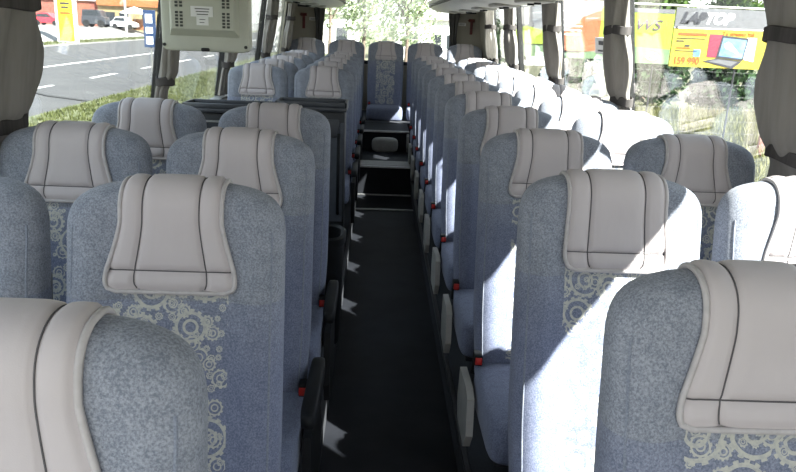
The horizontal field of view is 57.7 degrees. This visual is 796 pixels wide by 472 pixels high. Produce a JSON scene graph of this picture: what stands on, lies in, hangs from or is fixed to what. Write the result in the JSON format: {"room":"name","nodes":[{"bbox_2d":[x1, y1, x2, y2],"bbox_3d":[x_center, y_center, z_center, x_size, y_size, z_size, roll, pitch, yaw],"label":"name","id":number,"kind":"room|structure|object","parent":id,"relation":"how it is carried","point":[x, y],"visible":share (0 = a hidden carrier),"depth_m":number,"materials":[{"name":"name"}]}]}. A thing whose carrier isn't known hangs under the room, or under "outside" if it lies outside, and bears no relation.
{"room":"vehicle interior","nodes":[
{"label":"vehicle interior","id":0,"kind":"room"},
{"bbox_2d":[298,186,355,471],"bbox_3d":[-0.943,0.458,4.178,1.205,0.200,10.200,2,16,-2],"label":"floor","id":1,"kind":"structure","parent":0,"point":[347,210],"depth_m":4.92,"materials":[{"name":"carpet"}]},
{"bbox_2d":[0,176,52,298],"bbox_3d":[-1.014,0.514,1.449,0.469,1.218,0.696,2,16,-2],"label":"seat","id":2,"kind":"object","parent":1,"relation":"on","point":[25,243],"visible":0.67,"depth_m":1.53,"materials":[{"name":"fabric"}]},
{"bbox_2d":[0,120,152,301],"bbox_3d":[-1.034,0.303,2.168,0.469,1.218,0.696,2,16,-1],"label":"seat","id":3,"kind":"object","parent":1,"relation":"on","point":[62,160],"visible":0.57,"depth_m":2.23,"materials":[{"name":"fabric"}]},
{"bbox_2d":[0,297,207,471],"bbox_3d":[-0.457,0.743,0.747,0.523,1.218,0.698,2,16,-1],"label":"seat","id":4,"kind":"object","parent":1,"relation":"on","point":[85,386],"visible":1,"depth_m":0.81,"materials":[{"name":"fabric"}]},
{"bbox_2d":[92,97,206,174],"bbox_3d":[-1.048,0.092,2.887,0.469,1.218,0.696,2,16,-2],"label":"seat","id":5,"kind":"object","parent":1,"relation":"on","point":[159,121],"visible":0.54,"depth_m":2.95,"materials":[{"name":"fabric"}]},
{"bbox_2d":[66,173,285,471],"bbox_3d":[-0.469,0.532,1.467,0.523,1.218,0.698,2,16,-2],"label":"seat","id":6,"kind":"object","parent":1,"relation":"on","point":[199,258],"visible":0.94,"depth_m":1.54,"materials":[{"name":"fabric"}]},
{"bbox_2d":[182,99,274,127],"bbox_3d":[-1.138,-0.415,4.980,0.590,1.007,0.260,2,16,-2],"label":"console","id":7,"kind":"object","parent":1,"relation":"on","point":[212,110],"visible":0.16,"depth_m":4.76,"materials":[{"name":"plastic"}]},
{"bbox_2d":[182,99,274,112],"bbox_3d":[-1.119,-0.868,4.848,0.590,0.062,0.260,2,16,-2],"label":"tray","id":8,"kind":"object","parent":7,"relation":"on","point":[203,105],"depth_m":4.73,"materials":[{"name":"plastic"}]},
{"bbox_2d":[166,127,324,471],"bbox_3d":[-0.489,0.321,2.186,0.523,1.218,0.698,2,16,-2],"label":"seat","id":9,"kind":"object","parent":1,"relation":"on","point":[282,167],"visible":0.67,"depth_m":2.26,"materials":[{"name":"fabric"}]},
{"bbox_2d":[280,392,303,471],"bbox_3d":[-0.525,0.624,2.157,0.464,0.169,0.470,2,16,-2],"label":"cushion","id":10,"kind":"object","parent":9,"relation":"on","point":[292,432],"depth_m":2.13,"materials":[{"name":"fabric"}]},
{"bbox_2d":[227,63,287,101],"bbox_3d":[-1.109,-0.688,5.543,0.469,1.218,0.696,2,16,-2],"label":"seat","id":11,"kind":"object","parent":1,"relation":"on","point":[247,81],"visible":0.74,"depth_m":5.61,"materials":[{"name":"fabric"}]},
{"bbox_2d":[250,58,297,96],"bbox_3d":[-1.125,-0.900,6.263,0.469,1.218,0.696,2,16,-2],"label":"seat","id":12,"kind":"object","parent":1,"relation":"on","point":[290,68],"visible":0.19,"depth_m":6.33,"materials":[{"name":"fabric"}]},
{"bbox_2d":[218,102,338,399],"bbox_3d":[-0.502,0.110,2.906,0.523,1.218,0.698,2,16,-2],"label":"seat","id":13,"kind":"object","parent":1,"relation":"on","point":[309,126],"visible":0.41,"depth_m":2.98,"materials":[{"name":"fabric"}]},
{"bbox_2d":[307,305,323,378],"bbox_3d":[-0.536,0.413,2.876,0.464,0.169,0.470,2,16,-2],"label":"cushion","id":14,"kind":"object","parent":13,"relation":"on","point":[317,324],"depth_m":2.82,"materials":[{"name":"fabric"}]},
{"bbox_2d":[275,97,348,226],"bbox_3d":[-0.593,-0.410,4.981,0.470,1.042,0.286,2,16,-2],"label":"console","id":15,"kind":"object","parent":1,"relation":"on","point":[334,110],"visible":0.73,"depth_m":4.85,"materials":[{"name":"plastic"}]},
{"bbox_2d":[275,97,348,112],"bbox_3d":[-0.573,-0.884,4.856,0.470,0.062,0.260,2,16,-2],"label":"tray","id":16,"kind":"object","parent":15,"relation":"on","point":[321,105],"depth_m":4.74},
{"bbox_2d":[294,66,357,222],"bbox_3d":[-0.566,-0.670,5.562,0.523,1.218,0.698,2,16,-2],"label":"seat","id":17,"kind":"object","parent":1,"relation":"on","point":[326,82],"visible":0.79,"depth_m":5.62,"materials":[{"name":"fabric"}]},
{"bbox_2d":[306,61,360,200],"bbox_3d":[-0.583,-0.882,6.281,0.523,1.218,0.698,2,16,-2],"label":"seat","id":18,"kind":"object","parent":1,"relation":"on","point":[355,155],"visible":0.22,"depth_m":6.36,"materials":[{"name":"fabric"}]},
{"bbox_2d":[322,224,345,345],"bbox_3d":[-0.379,0.244,3.628,0.226,0.565,0.288,2,16,-2],"label":"waste bin","id":19,"kind":"object","parent":1,"relation":"on","point":[336,233],"visible":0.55,"depth_m":3.51,"materials":[{"name":"plastic"}]},
{"bbox_2d":[320,217,351,443],"bbox_3d":[-0.323,0.627,3.356,0.020,0.027,8.500,2,16,-2],"label":"trim","id":20,"kind":"structure","parent":1,"relation":"attached to","point":[323,402],"depth_m":4.56,"materials":[{"name":"paint"}]},
{"bbox_2d":[314,57,362,182],"bbox_3d":[-0.602,-1.093,7.000,0.523,1.218,0.698,2,16,-2],"label":"seat","id":21,"kind":"object","parent":1,"relation":"on","point":[358,140],"visible":0.2,"depth_m":7.08,"materials":[{"name":"fabric"}]},
{"bbox_2d":[321,54,363,159],"bbox_3d":[-0.619,-1.304,7.720,0.523,1.218,0.698,2,16,-2],"label":"seat","id":22,"kind":"object","parent":1,"relation":"on","point":[360,130],"visible":0.22,"depth_m":7.80,"materials":[{"name":"fabric"}]},
{"bbox_2d":[326,52,365,134],"bbox_3d":[-0.633,-1.516,8.440,0.523,1.218,0.698,2,16,-2],"label":"seat","id":23,"kind":"object","parent":1,"relation":"on","point":[363,121],"visible":0.16,"depth_m":8.53,"materials":[{"name":"fabric"}]},
{"bbox_2d":[358,149,410,194],"bbox_3d":[-0.152,-0.684,7.927,0.550,0.350,1.000,2,16,-2],"label":"step","id":24,"kind":"structure","parent":0,"point":[396,181],"depth_m":7.45,"materials":[{"name":"plastic"}]},
{"bbox_2d":[372,137,397,151],"bbox_3d":[-0.150,-1.042,8.239,0.300,0.168,0.120,2,16,-2],"label":"bag","id":25,"kind":"object","parent":24,"relation":"on","point":[379,144],"visible":1,"depth_m":8.19,"materials":[{"name":"fabric"}]},
{"bbox_2d":[360,160,410,166],"bbox_3d":[-0.137,-0.763,7.565,0.540,0.005,0.250,2,16,-2],"label":"trim","id":26,"kind":"structure","parent":24,"relation":"on","point":[362,162],"depth_m":7.55,"materials":[{"name":"grey plastic"}]},
{"bbox_2d":[362,123,408,150],"bbox_3d":[-0.166,-1.029,8.711,0.550,0.570,0.700,2,16,-2],"label":"step","id":27,"kind":"structure","parent":0,"point":[367,139],"depth_m":8.34,"materials":[{"name":"plastic"}]},
{"bbox_2d":[292,3,480,111],"bbox_3d":[-0.161,-2.755,9.956,2.860,2.038,0.060,2,16,-2],"label":"wall","id":28,"kind":"structure","parent":0,"point":[463,36],"depth_m":9.91,"materials":[{"name":"plastic"}]},
{"bbox_2d":[314,8,325,40],"bbox_3d":[-1.080,-2.888,9.799,0.190,0.950,0.074,2,16,-2],"label":"curtain","id":29,"kind":"object","parent":28,"relation":"hanging from","point":[319,13],"visible":0.52,"depth_m":9.78,"materials":[{"name":"fabric"}]},
{"bbox_2d":[449,13,459,46],"bbox_3d":[0.773,-2.827,9.861,0.190,0.950,0.074,2,16,-2],"label":"curtain","id":30,"kind":"object","parent":28,"relation":"hanging from","point":[453,18],"visible":0.46,"depth_m":9.84,"materials":[{"name":"fabric"}]},
{"bbox_2d":[361,110,412,153],"bbox_3d":[-0.200,-1.321,9.699,2.900,0.572,1.360,2,16,-2],"label":"platform","id":31,"kind":"object","parent":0,"point":[404,120],"depth_m":9.11,"materials":[{"name":"carpet"}]},
{"bbox_2d":[289,37,324,58],"bbox_3d":[-1.200,-2.052,9.318,0.469,0.977,0.696,2,16,-2],"label":"seat","id":32,"kind":"object","parent":31,"relation":"on","point":[314,45],"visible":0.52,"depth_m":9.41,"materials":[{"name":"fabric"}]},
{"bbox_2d":[329,39,364,116],"bbox_3d":[-0.683,-2.035,9.335,0.469,0.977,0.696,2,16,-2],"label":"seat","id":33,"kind":"object","parent":31,"relation":"on","point":[341,45],"visible":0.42,"depth_m":9.43,"materials":[{"name":"fabric"}]},
{"bbox_2d":[366,41,403,120],"bbox_3d":[-0.165,-2.018,9.352,0.469,0.977,0.696,2,16,-2],"label":"seat","id":34,"kind":"object","parent":31,"relation":"on","point":[385,58],"visible":1,"depth_m":9.47,"materials":[{"name":"fabric"}]},
{"bbox_2d":[366,104,401,120],"bbox_3d":[-0.179,-1.598,9.357,0.464,0.169,0.470,2,16,-2],"label":"cushion","id":35,"kind":"object","parent":34,"relation":"on","point":[381,112],"depth_m":9.14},
{"bbox_2d":[406,42,442,120],"bbox_3d":[0.352,-2.001,9.369,0.469,0.977,0.696,2,16,-2],"label":"seat","id":36,"kind":"object","parent":31,"relation":"on","point":[418,50],"visible":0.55,"depth_m":9.47,"materials":[{"name":"fabric"}]},
{"bbox_2d":[447,44,481,64],"bbox_3d":[0.870,-1.984,9.386,0.469,0.977,0.696,2,16,-2],"label":"seat","id":37,"kind":"object","parent":31,"relation":"on","point":[456,53],"visible":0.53,"depth_m":9.48,"materials":[{"name":"fabric"}]},
{"bbox_2d":[319,195,457,471],"bbox_3d":[-0.050,0.803,3.414,0.560,0.060,8.500,2,16,-2],"label":"floor","id":38,"kind":"structure","parent":0,"point":[387,411],"depth_m":3.76,"materials":[{"name":"carpet"}]},
{"bbox_2d":[411,154,508,471],"bbox_3d":[0.800,0.515,4.236,1.185,0.200,10.200,2,16,-2],"label":"floor","id":39,"kind":"structure","parent":0,"point":[479,459],"depth_m":3.46,"materials":[{"name":"carpet"}]},
{"bbox_2d":[406,56,449,151],"bbox_3d":[0.362,-1.407,8.214,0.502,1.218,0.696,2,16,-2],"label":"seat","id":40,"kind":"object","parent":39,"relation":"on","point":[424,58],"visible":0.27,"depth_m":8.29,"materials":[{"name":"fabric"}]},
{"bbox_2d":[408,59,456,163],"bbox_3d":[0.380,-1.196,7.495,0.502,1.218,0.696,2,16,-2],"label":"seat","id":41,"kind":"object","parent":39,"relation":"on","point":[419,65],"visible":0.24,"depth_m":7.57,"materials":[{"name":"fabric"}]},
{"bbox_2d":[410,63,465,180],"bbox_3d":[0.392,-0.985,6.775,0.502,1.218,0.696,2,16,-1],"label":"seat","id":42,"kind":"object","parent":39,"relation":"on","point":[432,66],"visible":0.2,"depth_m":6.85,"materials":[{"name":"fabric"}]},
{"bbox_2d":[411,181,470,471],"bbox_3d":[0.237,0.645,3.375,0.020,0.027,8.500,2,16,-2],"label":"trim","id":43,"kind":"structure","parent":39,"relation":"attached to","point":[464,456],"depth_m":3.45,"materials":[{"name":"paint"}]},
{"bbox_2d":[414,67,475,198],"bbox_3d":[0.412,-0.773,6.056,0.502,1.218,0.696,2,16,-2],"label":"seat","id":44,"kind":"object","parent":39,"relation":"on","point":[428,75],"visible":0.29,"depth_m":6.13,"materials":[{"name":"fabric"}]},
{"bbox_2d":[418,73,487,222],"bbox_3d":[0.429,-0.562,5.336,0.502,1.218,0.696,2,16,-2],"label":"seat","id":45,"kind":"object","parent":39,"relation":"on","point":[436,82],"visible":0.27,"depth_m":5.41,"materials":[{"name":"fabric"}]},
{"bbox_2d":[423,81,503,252],"bbox_3d":[0.444,-0.351,4.617,0.502,1.218,0.696,2,16,-2],"label":"seat","id":46,"kind":"object","parent":39,"relation":"on","point":[445,92],"visible":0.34,"depth_m":4.69,"materials":[{"name":"fabric"}]},
{"bbox_2d":[431,208,440,247],"bbox_3d":[0.451,-0.046,4.589,0.464,0.169,0.470,2,16,-2],"label":"cushion","id":47,"kind":"object","parent":46,"relation":"on","point":[435,212],"depth_m":4.48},
{"bbox_2d":[431,91,527,293],"bbox_3d":[0.465,-0.139,3.897,0.502,1.218,0.696,2,16,-2],"label":"seat","id":48,"kind":"object","parent":39,"relation":"on","point":[456,107],"visible":0.34,"depth_m":3.97,"materials":[{"name":"fabric"}]},
{"bbox_2d":[441,242,453,290],"bbox_3d":[0.474,0.165,3.870,0.464,0.169,0.470,2,16,-2],"label":"cushion","id":49,"kind":"object","parent":48,"relation":"on","point":[446,247],"depth_m":3.77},
{"bbox_2d":[473,65,516,78],"bbox_3d":[0.930,-0.967,6.793,0.469,1.218,0.696,2,16,-2],"label":"seat","id":50,"kind":"object","parent":39,"relation":"on","point":[480,72],"visible":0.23,"depth_m":6.85,"materials":[{"name":"fabric"}]},
{"bbox_2d":[441,105,560,360],"bbox_3d":[0.477,0.072,3.178,0.503,1.218,0.696,2,16,-1],"label":"seat","id":51,"kind":"object","parent":39,"relation":"on","point":[476,127],"visible":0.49,"depth_m":3.25,"materials":[{"name":"fabric"}]},
{"bbox_2d":[453,289,473,357],"bbox_3d":[0.483,0.376,3.150,0.464,0.169,0.470,2,16,-1],"label":"cushion","id":52,"kind":"object","parent":51,"relation":"on","point":[463,299],"depth_m":3.03,"materials":[{"name":"fabric"}]},
{"bbox_2d":[484,70,532,85],"bbox_3d":[0.947,-0.756,6.074,0.469,1.218,0.696,2,16,-2],"label":"seat","id":53,"kind":"object","parent":39,"relation":"on","point":[493,78],"visible":0.16,"depth_m":6.13,"materials":[{"name":"fabric"}]},
{"bbox_2d":[497,76,553,95],"bbox_3d":[0.965,-0.544,5.354,0.469,1.218,0.696,2,16,-2],"label":"seat","id":54,"kind":"object","parent":39,"relation":"on","point":[512,85],"visible":0.2,"depth_m":5.41,"materials":[{"name":"fabric"}]},
{"bbox_2d":[457,128,611,466],"bbox_3d":[0.498,0.283,2.459,0.503,1.218,0.696,2,16,-2],"label":"seat","id":55,"kind":"object","parent":39,"relation":"on","point":[510,163],"visible":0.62,"depth_m":2.53,"materials":[{"name":"fabric"}]},
{"bbox_2d":[473,363,509,465],"bbox_3d":[0.506,0.588,2.431,0.464,0.169,0.470,2,16,-2],"label":"cushion","id":56,"kind":"object","parent":55,"relation":"on","point":[491,380],"depth_m":2.34,"materials":[{"name":"fabric"}]},
{"bbox_2d":[514,84,581,109],"bbox_3d":[0.983,-0.333,4.635,0.469,1.218,0.696,2,16,-3],"label":"seat","id":57,"kind":"object","parent":39,"relation":"on","point":[533,96],"visible":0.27,"depth_m":4.69,"materials":[{"name":"fabric"}]},
{"bbox_2d":[538,94,619,130],"bbox_3d":[0.995,-0.122,3.915,0.469,1.218,0.696,2,16,-2],"label":"seat","id":58,"kind":"object","parent":39,"relation":"on","point":[566,109],"visible":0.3,"depth_m":3.97,"materials":[{"name":"fabric"}]},
{"bbox_2d":[508,169,701,471],"bbox_3d":[0.514,0.494,1.739,0.502,1.218,0.696,2,16,-2],"label":"seat","id":59,"kind":"object","parent":39,"relation":"on","point":[583,235],"visible":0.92,"depth_m":1.82,"materials":[{"name":"fabric"}]},
{"bbox_2d":[571,110,673,169],"bbox_3d":[1.011,0.089,3.196,0.469,1.218,0.696,2,16,-1],"label":"seat","id":60,"kind":"object","parent":39,"relation":"on","point":[618,130],"visible":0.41,"depth_m":3.25,"materials":[{"name":"fabric"}]},
{"bbox_2d":[623,134,754,259],"bbox_3d":[1.032,0.301,2.477,0.469,1.218,0.696,2,16,-2],"label":"seat","id":61,"kind":"object","parent":39,"relation":"on","point":[710,166],"visible":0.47,"depth_m":2.54,"materials":[{"name":"fabric"}]},
{"bbox_2d":[594,259,795,471],"bbox_3d":[0.529,0.706,1.020,0.502,1.218,0.696,2,16,-2],"label":"seat","id":62,"kind":"object","parent":39,"relation":"on","point":[698,368],"visible":1,"depth_m":1.08,"materials":[{"name":"fabric"}]},
{"bbox_2d":[711,176,795,263],"bbox_3d":[1.047,0.512,1.757,0.469,1.218,0.696,2,16,-2],"label":"seat","id":63,"kind":"object","parent":39,"relation":"on","point":[754,220],"visible":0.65,"depth_m":1.82,"materials":[{"name":"fabric"}]},
{"bbox_2d":[479,11,488,59],"bbox_3d":[1.155,-2.632,9.534,0.167,1.050,0.880,2,16,-2],"label":"wall","id":64,"kind":"structure","parent":0,"point":[482,20],"depth_m":9.67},
{"bbox_3d":[-1.280,-0.911,4.477,0.373,2.630,11.560,2,16,-2],"label":"wall","id":65,"kind":"structure","parent":0,"visible":0},
{"bbox_2d":[28,0,266,119],"bbox_3d":[-1.367,-1.398,4.952,0.188,1.050,8.820,2,16,-2],"label":"trim","id":66,"kind":"structure","parent":65,"relation":"attached to","point":[158,37],"depth_m":4.17,"materials":[{"name":"plastic"}]},
{"bbox_2d":[271,0,284,55],"bbox_3d":[-1.448,-2.392,8.333,0.149,1.050,1.628,2,16,-2],"label":"window","id":67,"kind":"structure","parent":65,"relation":"in","point":[275,50],"depth_m":8.81,"materials":[{"name":"clear glass"}]},
{"bbox_2d":[284,0,345,8],"bbox_3d":[-0.894,-1.980,5.123,0.666,0.552,9.385,2,16,-2],"label":"luggage rack","id":68,"kind":"object","parent":65,"relation":"attached to","point":[318,4],"visible":1,"depth_m":7.79,"materials":[{"name":"grey plastic"}]},
{"bbox_2d":[0,0,43,146],"bbox_3d":[-1.237,-0.504,2.254,0.232,0.800,0.534,2,16,-2],"label":"window curtain","id":69,"kind":"object","parent":68,"relation":"hanging from","point":[21,43],"visible":0.73,"depth_m":2.26,"materials":[{"name":"fabric"}]},
{"bbox_2d":[154,44,179,99],"bbox_3d":[-1.276,-1.032,4.052,0.231,0.800,0.226,3,16,3],"label":"window curtain","id":70,"kind":"object","parent":68,"relation":"hanging from","point":[169,64],"visible":0.41,"depth_m":4.03,"materials":[{"name":"fabric"}]},
{"bbox_2d":[160,0,251,52],"bbox_3d":[-0.817,-0.947,3.073,0.368,0.313,0.140,2,16,-2],"label":"monitor","id":71,"kind":"object","parent":68,"relation":"hanging from","point":[187,25],"visible":1,"depth_m":3.04,"materials":[{"name":"plastic"}]},
{"bbox_2d":[218,52,237,95],"bbox_3d":[-1.320,-1.523,5.724,0.224,0.800,0.256,2,16,-2],"label":"window curtain","id":72,"kind":"object","parent":68,"relation":"hanging from","point":[230,58],"visible":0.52,"depth_m":5.72,"materials":[{"name":"fabric"}]},
{"bbox_2d":[260,0,279,58],"bbox_3d":[-1.365,-2.073,7.594,0.227,0.800,0.349,2,16,-2],"label":"window curtain","id":73,"kind":"object","parent":68,"relation":"hanging from","point":[271,18],"visible":0.8,"depth_m":7.47,"materials":[{"name":"fabric"}]},
{"bbox_2d":[280,3,295,53],"bbox_3d":[-1.398,-2.523,9.127,0.215,0.800,0.373,1,16,-5],"label":"window curtain","id":74,"kind":"object","parent":68,"relation":"hanging from","point":[290,18],"visible":0.68,"depth_m":8.98,"materials":[{"name":"fabric"}]},
{"bbox_3d":[1.196,-0.830,4.559,0.373,2.630,11.560,2,16,-2],"label":"wall","id":75,"kind":"structure","parent":0,"visible":0},
{"bbox_2d":[428,0,558,14],"bbox_3d":[0.840,-1.923,5.181,0.666,0.552,9.385,2,16,-2],"label":"luggage rack","id":76,"kind":"object","parent":75,"relation":"attached to","point":[457,7],"visible":1,"depth_m":6.32,"materials":[{"name":"grey plastic"}]},
{"bbox_2d":[485,11,498,63],"bbox_3d":[1.124,-2.271,8.634,0.216,0.800,0.554,2,16,-2],"label":"window curtain","id":77,"kind":"object","parent":76,"relation":"hanging from","point":[490,39],"visible":0.8,"depth_m":8.47,"materials":[{"name":"fabric"}]},
{"bbox_2d":[503,8,518,70],"bbox_3d":[1.155,-1.891,7.341,0.224,0.800,0.419,2,16,-2],"label":"window curtain","id":78,"kind":"object","parent":76,"relation":"hanging from","point":[509,27],"visible":0.77,"depth_m":7.21,"materials":[{"name":"fabric"}]},
{"bbox_2d":[542,3,563,84],"bbox_3d":[1.196,-1.365,5.549,0.226,0.800,0.440,2,16,-2],"label":"window curtain","id":79,"kind":"object","parent":76,"relation":"hanging from","point":[551,12],"visible":0.71,"depth_m":5.41,"materials":[{"name":"fabric"}]},
{"bbox_2d":[603,0,632,109],"bbox_3d":[1.233,-0.919,4.033,0.220,0.800,0.396,2,16,-2],"label":"window curtain","id":80,"kind":"object","parent":76,"relation":"hanging from","point":[617,47],"visible":0.77,"depth_m":3.91,"materials":[{"name":"fabric"}]},
{"bbox_2d":[754,0,795,176],"bbox_3d":[1.270,-0.415,2.315,0.229,0.800,0.447,3,16,2],"label":"window curtain","id":81,"kind":"object","parent":76,"relation":"hanging from","point":[775,82],"visible":0.82,"depth_m":2.32,"materials":[{"name":"fabric"}]},
{"bbox_2d":[491,0,634,110],"bbox_3d":[1.291,-1.226,4.753,0.188,1.050,8.720,2,16,-2],"label":"trim","id":82,"kind":"structure","parent":75,"relation":"attached to","point":[632,2],"depth_m":5.60,"materials":[{"name":"plastic"}]},
{"label":"outside","id":83,"kind":"structure","parent":0,"visible":0},
{"bbox_2d":[360,29,756,112],"bbox_3d":[132.754,-32.138,139.652,327.600,0.001,520.000,2,16,-2],"label":"ground","id":84,"kind":"structure","parent":83,"point":[599,89],"depth_m":44.92,"materials":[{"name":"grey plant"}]},
{"bbox_2d":[323,8,359,52],"bbox_3d":[-7.979,-20.483,70.419,9.000,4.900,7.600,2,16,-2],"label":"building","id":85,"kind":"structure","parent":84,"relation":"on","point":[337,32],"depth_m":67.22,"materials":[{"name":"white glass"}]},
{"bbox_2d":[394,15,544,65],"bbox_3d":[6.606,-17.867,65.747,14.000,3.700,8.500,2,16,-2],"label":"building","id":86,"kind":"structure","parent":84,"relation":"on","point":[539,61],"depth_m":61.71,"materials":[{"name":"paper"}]},
{"bbox_2d":[538,58,600,95],"bbox_3d":[7.059,-6.978,28.936,2.856,3.973,1.997,2,16,-2],"label":"bush","id":87,"kind":"object","parent":84,"relation":"on","point":[576,79],"visible":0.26,"depth_m":28.50,"materials":[{"name":"green plant"}]},
{"bbox_2d":[496,2,764,147],"bbox_3d":[9.336,-3.739,17.950,14.800,3.660,0.050,2,16,-2],"label":"wire fence","id":88,"kind":"object","parent":84,"relation":"on","point":[660,5],"visible":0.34,"depth_m":17.80,"materials":[{"name":"metal"}]},
{"bbox_2d":[516,4,543,56],"bbox_3d":[3.340,-4.993,17.373,1.000,1.304,0.021,2,16,-2],"label":"advertising banner","id":89,"kind":"object","parent":88,"relation":"attached to","point":[531,15],"visible":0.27,"depth_m":17.38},
{"bbox_2d":[563,0,603,58],"bbox_3d":[4.449,-4.980,17.403,1.120,1.353,0.021,2,16,-2],"label":"advertising banner","id":90,"kind":"object","parent":88,"relation":"attached to","point":[583,19],"visible":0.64,"depth_m":17.38,"materials":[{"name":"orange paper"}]},
{"bbox_2d":[635,8,675,63],"bbox_3d":[6.134,-4.834,17.482,1.020,1.280,0.028,2,16,-2],"label":"advertising banner","id":91,"kind":"object","parent":88,"relation":"attached to","point":[653,27],"visible":0.98,"depth_m":17.48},
{"bbox_2d":[669,7,766,69],"bbox_3d":[8.497,-4.763,17.557,3.670,1.385,0.032,2,16,-2],"label":"advertising banner","id":92,"kind":"object","parent":88,"relation":"attached to","point":[702,37],"visible":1,"depth_m":17.53,"materials":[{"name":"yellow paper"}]},
{"bbox_2d":[635,27,690,106],"bbox_3d":[10.021,-6.583,28.021,2.780,3.529,2.009,5,17,9],"label":"bush","id":93,"kind":"object","parent":84,"relation":"on","point":[660,77],"visible":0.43,"depth_m":27.70,"materials":[{"name":"green plant"}]},
{"bbox_2d":[635,0,696,100],"bbox_3d":[11.268,-10.140,32.010,3.639,8.209,3.450,2,16,-2],"label":"leafy tree","id":94,"kind":"object","parent":84,"relation":"on","point":[682,2],"visible":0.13,"depth_m":31.14,"materials":[{"name":"green plant"}]},
{"bbox_2d":[635,103,764,150],"bbox_3d":[14.311,-3.380,23.041,14.723,0.600,9.597,2,16,-2],"label":"grass tufts","id":95,"kind":"object","parent":84,"relation":"on","point":[714,115],"visible":0.29,"depth_m":22.88,"materials":[{"name":"plant"}]},
{"bbox_2d":[684,3,764,112],"bbox_3d":[13.226,-6.877,28.708,3.163,4.605,1.908,7,17,16],"label":"bush","id":96,"kind":"object","parent":84,"relation":"on","point":[708,78],"visible":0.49,"depth_m":28.75,"materials":[{"name":"green plant"}]},
{"bbox_2d":[700,0,763,71],"bbox_3d":[15.557,-10.002,32.627,3.725,7.950,3.321,2,16,-2],"label":"leafy tree","id":97,"kind":"object","parent":84,"relation":"on","point":[729,3],"visible":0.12,"depth_m":31.88,"materials":[{"name":"green plant"}]},
{"bbox_2d":[735,141,769,181],"bbox_3d":[13.028,-1.050,14.896,17.609,0.600,7.245,2,16,-2],"label":"grass tufts","id":98,"kind":"object","parent":84,"relation":"on","point":[762,164],"visible":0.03,"depth_m":16.11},
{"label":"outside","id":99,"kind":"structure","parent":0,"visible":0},
{"bbox_2d":[38,23,264,41],"bbox_3d":[-97.717,-34.635,112.617,130.000,1.200,360.000,2,16,-2],"label":"car park","id":100,"kind":"structure","parent":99,"point":[48,32],"depth_m":82.56,"materials":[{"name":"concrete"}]},
{"bbox_2d":[81,9,109,26],"bbox_3d":[-37.749,-27.180,90.163,2.900,2.100,1.860,2,16,-2],"label":"parked car","id":101,"kind":"object","parent":100,"relation":"on","point":[90,17],"visible":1,"depth_m":89.36,"materials":[{"name":"grey metal"}]},
{"bbox_2d":[36,0,157,32],"bbox_3d":[-40.263,-31.580,97.881,28.000,8.000,6.600,2,16,-2],"label":"building","id":102,"kind":"structure","parent":100,"relation":"on","point":[112,8],"depth_m":95.18,"materials":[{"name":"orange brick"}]},
{"bbox_2d":[76,0,89,25],"bbox_3d":[-42.342,-29.798,95.410,3.400,5.400,0.250,2,16,-2],"label":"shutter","id":103,"kind":"object","parent":102,"relation":"hanging from","point":[80,4],"depth_m":95.19,"materials":[{"name":"metal"}]},
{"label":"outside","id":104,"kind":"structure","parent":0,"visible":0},
{"bbox_2d":[29,34,366,124],"bbox_3d":[-8.250,-17.142,67.746,6.100,0.130,260.000,2,16,-2],"label":"verge","id":105,"kind":"structure","parent":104,"point":[250,59],"depth_m":26.59,"materials":[{"name":"green plant"}]},
{"bbox_2d":[28,70,216,126],"bbox_3d":[-7.987,-4.748,24.989,4.462,0.144,29.203,2,16,-2],"label":"grass tufts","id":106,"kind":"object","parent":105,"relation":"on","point":[207,77],"visible":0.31,"depth_m":25.96,"materials":[{"name":"plant"}]},
{"bbox_2d":[143,10,155,74],"bbox_3d":[-6.604,-4.522,19.384,0.320,2.950,0.086,2,16,-2],"label":"street sign","id":107,"kind":"object","parent":105,"relation":"on","point":[149,21],"visible":0.81,"depth_m":19.07,"materials":[{"name":"metal"}]},
{"bbox_2d":[323,6,345,53],"bbox_3d":[-5.923,-20.406,62.201,5.573,9.543,6.212,14,20,35],"label":"leafy tree","id":108,"kind":"object","parent":105,"relation":"on","point":[330,17],"visible":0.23,"depth_m":63.27,"materials":[{"name":"green plant"}]},
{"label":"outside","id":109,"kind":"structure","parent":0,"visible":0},
{"bbox_2d":[46,30,263,44],"bbox_3d":[-32.059,-32.000,114.944,1.900,0.220,360.000,2,16,-2],"label":"verge","id":110,"kind":"structure","parent":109,"point":[126,38],"depth_m":73.50,"materials":[{"name":"green plant"}]},
{"bbox_2d":[54,0,78,42],"bbox_3d":[-30.439,-21.048,66.042,1.900,6.500,0.360,2,16,-2],"label":"pylon sign","id":111,"kind":"object","parent":110,"relation":"on","point":[65,10],"visible":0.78,"depth_m":66.28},
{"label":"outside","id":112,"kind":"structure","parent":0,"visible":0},
{"bbox_3d":[-2.472,-9.060,41.066,15.200,0.120,36.000,2,16,-2],"label":"yard","id":113,"kind":"structure","parent":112,"visible":0},
{"bbox_2d":[331,0,388,59],"bbox_3d":[-2.179,-15.915,49.510,4.511,8.361,4.397,9,17,21],"label":"leafy tree","id":114,"kind":"object","parent":113,"relation":"on","point":[361,5],"visible":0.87,"depth_m":49.50,"materials":[{"name":"green plant"}]},
{"bbox_2d":[374,0,443,61],"bbox_3d":[0.795,-14.000,43.726,5.250,8.177,5.584,2,16,-2],"label":"leafy tree","id":115,"kind":"object","parent":113,"relation":"on","point":[420,9],"visible":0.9,"depth_m":43.95,"materials":[{"name":"green plant"}]},
{"bbox_2d":[496,19,526,69],"bbox_3d":[3.616,-6.728,28.499,3.041,3.772,1.748,2,16,-2],"label":"bush","id":116,"kind":"object","parent":113,"relation":"on","point":[500,43],"visible":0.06,"depth_m":27.93,"materials":[{"name":"green plant"}]},
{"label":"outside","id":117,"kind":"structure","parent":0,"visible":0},
{"bbox_2d":[29,29,360,116],"bbox_3d":[-21.662,-37.248,134.499,18.427,0.160,520.000,2,16,-2],"label":"road","id":118,"kind":"structure","parent":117,"point":[72,74],"depth_m":38.78,"materials":[{"name":"asphalt"}]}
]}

